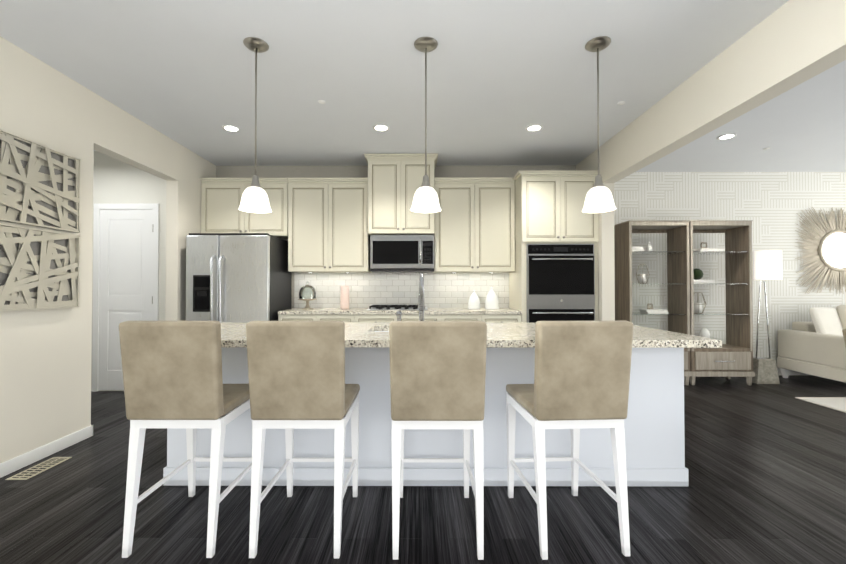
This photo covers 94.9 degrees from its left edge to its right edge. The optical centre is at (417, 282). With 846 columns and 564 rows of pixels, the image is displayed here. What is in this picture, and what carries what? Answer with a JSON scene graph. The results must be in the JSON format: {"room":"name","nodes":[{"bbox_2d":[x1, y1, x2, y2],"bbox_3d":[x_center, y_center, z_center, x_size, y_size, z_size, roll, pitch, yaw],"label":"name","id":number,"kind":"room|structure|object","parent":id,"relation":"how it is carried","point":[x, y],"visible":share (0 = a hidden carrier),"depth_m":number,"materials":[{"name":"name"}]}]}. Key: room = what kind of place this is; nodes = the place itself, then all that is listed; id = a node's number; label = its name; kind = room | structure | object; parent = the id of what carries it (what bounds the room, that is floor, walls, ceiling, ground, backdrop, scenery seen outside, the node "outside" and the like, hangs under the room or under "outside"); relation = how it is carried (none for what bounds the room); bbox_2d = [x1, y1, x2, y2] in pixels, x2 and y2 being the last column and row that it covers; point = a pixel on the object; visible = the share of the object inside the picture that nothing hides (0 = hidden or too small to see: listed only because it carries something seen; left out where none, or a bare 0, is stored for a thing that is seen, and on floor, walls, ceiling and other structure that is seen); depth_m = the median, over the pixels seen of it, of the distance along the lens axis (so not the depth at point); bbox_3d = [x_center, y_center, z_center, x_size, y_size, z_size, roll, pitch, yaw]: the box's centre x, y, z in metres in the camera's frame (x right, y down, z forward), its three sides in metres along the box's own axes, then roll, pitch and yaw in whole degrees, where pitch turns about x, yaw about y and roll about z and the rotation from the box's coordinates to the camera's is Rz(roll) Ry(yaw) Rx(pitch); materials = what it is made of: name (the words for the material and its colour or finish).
{"room":"kitchen","nodes":[
{"label":"kitchen","id":0,"kind":"room"},
{"bbox_2d":[0,36,215,462],"bbox_3d":[-2.696,-0.178,1.190,0.130,2.780,7.900,0,-1,0],"label":"wall","id":1,"kind":"structure","parent":0,"point":[45,376],"depth_m":2.92,"materials":[{"name":"beige paint"}]},
{"bbox_2d":[0,223,79,311],"bbox_3d":[-2.602,-0.089,2.669,0.045,0.550,0.600,0,-1,0],"label":"art panel","id":2,"kind":"object","parent":1,"relation":"attached to","point":[39,269],"visible":1,"depth_m":2.66,"materials":[{"name":"beige wood"}]},
{"bbox_2d":[0,129,80,232],"bbox_3d":[-2.602,-0.667,2.676,0.045,0.565,0.600,0,-1,0],"label":"art panel","id":3,"kind":"object","parent":1,"relation":"attached to","point":[40,185],"visible":1,"depth_m":2.66,"materials":[{"name":"beige wood"}]},
{"bbox_2d":[0,425,93,477],"bbox_3d":[-2.627,1.155,0.180,0.014,0.088,5.914,0,-1,0],"label":"baseboard","id":4,"kind":"structure","parent":1,"relation":"attached to","point":[14,464],"depth_m":2.72,"materials":[{"name":"white wood"}]},
{"bbox_2d":[91,151,165,390],"bbox_3d":[-3.770,-0.135,4.543,2.040,2.780,0.100,0,-1,0],"label":"wall","id":5,"kind":"structure","parent":0,"point":[115,181],"depth_m":4.49,"materials":[{"name":"paint"}]},
{"bbox_2d":[92,203,158,391],"bbox_3d":[-3.360,0.171,4.478,0.750,2.165,0.021,0,-1,0],"label":"door","id":6,"kind":"structure","parent":5,"relation":"attached to","point":[125,262],"depth_m":4.48,"materials":[{"name":"white wood"}]},
{"bbox_2d":[216,165,575,308],"bbox_3d":[-0.278,-0.129,5.078,4.680,2.780,0.108,0,-1,0],"label":"wall","id":7,"kind":"structure","parent":0,"point":[441,290],"depth_m":5.02,"materials":[{"name":"white tile"}]},
{"bbox_2d":[200,178,287,238],"bbox_3d":[-2.089,-0.912,4.854,1.051,0.700,0.384,0,-1,0],"label":"upper cabinet","id":8,"kind":"object","parent":7,"relation":"attached to","point":[220,203],"visible":0.81,"depth_m":4.70,"materials":[{"name":"beige wood"}]},
{"bbox_2d":[288,177,371,272],"bbox_3d":[-1.074,-0.695,4.848,0.970,1.133,0.384,0,-1,0],"label":"upper cabinet","id":9,"kind":"object","parent":7,"relation":"attached to","point":[327,225],"visible":0.94,"depth_m":4.69,"materials":[{"name":"beige wood"}]},
{"bbox_2d":[364,153,437,235],"bbox_3d":[-0.189,-1.046,4.799,0.872,0.943,0.484,0,-1,0],"label":"upper cabinet","id":10,"kind":"object","parent":7,"relation":"attached to","point":[395,181],"visible":0.96,"depth_m":4.59,"materials":[{"name":"beige wood"}]},
{"bbox_2d":[370,235,433,271],"bbox_3d":[-0.177,-0.351,4.806,0.764,0.434,0.452,0,-1,0],"label":"microwave","id":11,"kind":"object","parent":10,"relation":"attached to","point":[401,253],"visible":1,"depth_m":4.63,"materials":[{"name":"silver metal"}]},
{"bbox_2d":[433,177,514,272],"bbox_3d":[0.697,-0.695,4.842,0.972,1.133,0.384,0,-1,0],"label":"upper cabinet","id":12,"kind":"object","parent":7,"relation":"attached to","point":[474,224],"visible":0.96,"depth_m":4.68,"materials":[{"name":"beige wood"}]},
{"bbox_2d":[0,375,845,563],"bbox_3d":[1.699,1.264,1.312,12.800,0.100,8.210,0,-1,0],"label":"floor","id":13,"kind":"structure","parent":0,"point":[765,464],"depth_m":2.08,"materials":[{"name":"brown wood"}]},
{"bbox_2d":[5,457,71,479],"bbox_3d":[-2.492,1.226,2.572,0.130,0.005,0.320,0,-1,0],"label":"floor vent","id":14,"kind":"object","parent":13,"relation":"in","point":[39,468],"visible":1,"depth_m":2.56,"materials":[{"name":"beige metal"}]},
{"bbox_2d":[119,321,252,557],"bbox_3d":[-1.107,0.699,1.978,0.433,1.046,0.548,0,-1,0],"label":"stool","id":15,"kind":"object","parent":13,"relation":"on","point":[172,374],"visible":0.9,"depth_m":1.74,"materials":[{"name":"beige fabric"}]},
{"bbox_2d":[186,233,291,322],"bbox_3d":[-2.076,0.360,4.591,0.901,1.790,0.857,0,-1,0],"label":"refrigerator","id":16,"kind":"object","parent":13,"relation":"on","point":[239,277],"visible":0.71,"depth_m":4.24,"materials":[{"name":"silver metal"}]},
{"bbox_2d":[246,321,359,557],"bbox_3d":[-0.543,0.699,1.975,0.433,1.046,0.548,0,-1,0],"label":"stool","id":17,"kind":"object","parent":13,"relation":"on","point":[296,372],"visible":1,"depth_m":1.74,"materials":[{"name":"beige fabric"}]},
{"bbox_2d":[278,308,521,322],"bbox_3d":[-0.196,0.791,4.683,2.757,0.930,0.653,0,-1,0],"label":"base cabinet","id":18,"kind":"object","parent":13,"relation":"on","point":[364,315],"visible":0.23,"depth_m":4.40,"materials":[{"name":"beige stone"}]},
{"bbox_2d":[298,281,316,308],"bbox_3d":[-1.339,0.156,4.752,0.230,0.340,0.230,0,-1,0],"label":"cake stand","id":19,"kind":"object","parent":18,"relation":"on","point":[307,306],"visible":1,"depth_m":4.74,"materials":[{"name":"clear glass"}]},
{"bbox_2d":[340,286,348,308],"bbox_3d":[-0.889,0.184,4.780,0.112,0.285,0.112,0,-1,0],"label":"decorative vase","id":20,"kind":"object","parent":18,"relation":"on","point":[344,297],"visible":1,"depth_m":4.73,"materials":[{"name":"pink ceramic"}]},
{"bbox_2d":[366,305,427,309],"bbox_3d":[-0.230,0.303,4.724,0.720,0.046,0.464,0,-1,0],"label":"gas cooktop","id":21,"kind":"object","parent":18,"relation":"in","point":[393,307],"visible":0.96,"depth_m":4.53,"materials":[{"name":"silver metal"}]},
{"bbox_2d":[468,290,479,308],"bbox_3d":[0.701,0.209,4.774,0.150,0.235,0.150,0,-1,0],"label":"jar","id":22,"kind":"object","parent":18,"relation":"on","point":[474,302],"visible":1,"depth_m":4.72,"materials":[{"name":"white ceramic"}]},
{"bbox_2d":[485,287,498,308],"bbox_3d":[0.921,0.191,4.774,0.170,0.270,0.170,0,-1,0],"label":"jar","id":23,"kind":"object","parent":18,"relation":"on","point":[491,301],"visible":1,"depth_m":4.71,"materials":[{"name":"white ceramic"}]},
{"bbox_2d":[163,350,688,485],"bbox_3d":[0.051,0.794,2.705,3.164,0.876,0.726,0,-1,0],"label":"kitchen island","id":24,"kind":"object","parent":13,"relation":"on","point":[654,437],"depth_m":2.35,"materials":[{"name":"white"}]},
{"bbox_2d":[221,322,721,349],"bbox_3d":[0.038,0.334,2.592,3.180,0.040,1.036,0,-1,0],"label":"island countertop","id":25,"kind":"structure","parent":24,"relation":"on","point":[358,336],"depth_m":2.23,"materials":[{"name":"beige stone"}]},
{"bbox_2d":[396,310,401,320],"bbox_3d":[-0.112,0.242,2.444,0.044,0.139,0.108,0,-1,0],"label":"soap dispenser","id":26,"kind":"object","parent":25,"relation":"on","point":[398,313],"visible":0.6,"depth_m":2.40,"materials":[{"name":"silver metal"}]},
{"bbox_2d":[418,272,435,320],"bbox_3d":[0.061,0.122,2.485,0.121,0.380,0.221,0,-1,0],"label":"faucet","id":27,"kind":"object","parent":25,"relation":"on","point":[421,304],"visible":0.77,"depth_m":2.39,"materials":[{"name":"silver metal"}]},
{"bbox_2d":[389,321,486,559],"bbox_3d":[0.093,0.699,1.967,0.433,1.046,0.548,0,-1,0],"label":"stool","id":28,"kind":"object","parent":13,"relation":"on","point":[437,374],"visible":1,"depth_m":1.72,"materials":[{"name":"beige fabric"}]},
{"bbox_2d":[509,170,598,322],"bbox_3d":[1.603,-0.002,4.666,0.906,2.515,0.712,0,-1,0],"label":"tall cabinet","id":29,"kind":"object","parent":13,"relation":"on","point":[553,276],"visible":0.75,"depth_m":4.39,"materials":[{"name":"beige wood"}]},
{"bbox_2d":[506,320,633,559],"bbox_3d":[0.736,0.699,1.977,0.433,1.046,0.548,0,-1,-3],"label":"stool","id":30,"kind":"object","parent":13,"relation":"on","point":[582,369],"visible":1,"depth_m":1.74,"materials":[{"name":"beige fabric"}]},
{"bbox_2d":[614,220,691,384],"bbox_3d":[2.969,0.251,4.916,0.751,2.017,0.420,0,-1,0],"label":"display cabinet","id":31,"kind":"object","parent":13,"relation":"on","point":[677,253],"visible":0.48,"depth_m":4.87,"materials":[{"name":"beige wood"}]},
{"bbox_2d":[689,220,754,384],"bbox_3d":[3.726,0.251,4.914,0.766,2.017,0.420,0,-1,0],"label":"display cabinet","id":32,"kind":"object","parent":13,"relation":"on","point":[732,357],"visible":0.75,"depth_m":4.77,"materials":[{"name":"beige wood"}]},
{"bbox_2d":[752,250,782,383],"bbox_3d":[4.351,0.434,4.889,0.374,1.650,0.374,0,-1,0],"label":"lamp","id":33,"kind":"object","parent":13,"relation":"on","point":[766,264],"visible":0.71,"depth_m":4.81,"materials":[{"name":"fabric"}]},
{"bbox_2d":[777,305,845,382],"bbox_3d":[5.960,0.770,4.720,2.300,0.973,0.960,0,-1,0],"label":"sofa","id":34,"kind":"object","parent":13,"relation":"on","point":[815,346],"visible":1,"depth_m":4.81,"materials":[{"name":"beige fabric"}]},
{"bbox_2d":[795,397,845,412],"bbox_3d":[5.845,1.230,3.144,3.520,0.012,2.100,0,-1,0],"label":"rug","id":35,"kind":"object","parent":13,"relation":"on","point":[837,403],"visible":1,"depth_m":4.03,"materials":[{"name":"fabric"}]},
{"bbox_2d":[842,329,845,347],"bbox_3d":[4.993,0.860,3.907,0.749,0.747,0.650,0,-1,0],"label":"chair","id":36,"kind":"object","parent":35,"relation":"on","point":[844,333],"visible":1,"depth_m":4.21,"materials":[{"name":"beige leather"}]},
{"bbox_2d":[0,0,845,171],"bbox_3d":[1.699,-1.616,1.349,12.800,0.100,8.210,0,-1,0],"label":"ceiling","id":37,"kind":"structure","parent":0,"point":[502,75],"depth_m":2.90,"materials":[{"name":"white paint"}]},
{"bbox_2d":[222,125,239,131],"bbox_3d":[-1.851,-1.530,3.865,0.168,0.006,0.168,0,-1,0],"label":"recessed light","id":38,"kind":"object","parent":37,"relation":"in","point":[231,128],"visible":1,"depth_m":3.86,"materials":[{"name":"white"}]},
{"bbox_2d":[238,37,271,212],"bbox_3d":[-1.049,-1.008,2.525,0.202,1.084,0.202,0,-1,0],"label":"pendant light","id":39,"kind":"object","parent":37,"relation":"hanging from","point":[254,199],"visible":1,"depth_m":2.50,"materials":[{"name":"white glass"}]},
{"bbox_2d":[373,124,389,131],"bbox_3d":[-0.355,-1.531,3.850,0.168,0.006,0.168,0,-1,0],"label":"recessed light","id":40,"kind":"object","parent":37,"relation":"in","point":[380,127],"visible":1,"depth_m":3.84,"materials":[{"name":"white"}]},
{"bbox_2d":[410,37,440,212],"bbox_3d":[0.057,-1.008,2.522,0.202,1.084,0.202,0,-1,0],"label":"pendant light","id":41,"kind":"object","parent":37,"relation":"hanging from","point":[425,199],"visible":1,"depth_m":2.49,"materials":[{"name":"white glass"}]},
{"bbox_2d":[525,124,542,131],"bbox_3d":[1.163,-1.531,3.855,0.168,0.006,0.168,0,-1,0],"label":"recessed light","id":42,"kind":"object","parent":37,"relation":"in","point":[533,128],"visible":1,"depth_m":3.86,"materials":[{"name":"white"}]},
{"bbox_2d":[582,36,615,212],"bbox_3d":[1.175,-1.009,2.518,0.202,1.084,0.202,0,-1,0],"label":"pendant light","id":43,"kind":"object","parent":37,"relation":"hanging from","point":[599,198],"visible":1,"depth_m":2.49,"materials":[{"name":"white glass"}]},
{"bbox_2d":[717,134,736,139],"bbox_3d":[3.251,-1.528,4.078,0.168,0.006,0.168,0,-1,0],"label":"recessed light","id":44,"kind":"object","parent":37,"relation":"in","point":[726,136],"visible":1,"depth_m":4.07,"materials":[{"name":"white"}]},
{"bbox_2d":[576,0,845,320],"bbox_3d":[2.119,-0.176,1.319,0.140,2.780,8.190,0,-1,0],"label":"beam","id":45,"kind":"structure","parent":0,"point":[788,45],"depth_m":2.60,"materials":[{"name":"beige paint"}]},
{"bbox_2d":[614,172,845,368],"bbox_3d":[5.157,-0.125,5.354,5.910,2.780,0.100,0,-1,0],"label":"wall","id":46,"kind":"structure","parent":0,"point":[770,204],"depth_m":5.31,"materials":[{"name":"paper"}]},
{"bbox_2d":[777,369,808,374],"bbox_3d":[5.157,1.220,5.280,5.910,0.088,0.014,0,-1,0],"label":"baseboard","id":47,"kind":"structure","parent":46,"relation":"attached to","point":[779,370],"depth_m":5.27,"materials":[{"name":"white"}]},
{"bbox_2d":[795,207,845,293],"bbox_3d":[5.744,-0.434,5.283,1.196,1.196,0.042,0,-1,0],"label":"sunburst mirror","id":48,"kind":"object","parent":46,"relation":"attached to","point":[827,248],"visible":0.94,"depth_m":5.28,"materials":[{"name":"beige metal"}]}
]}

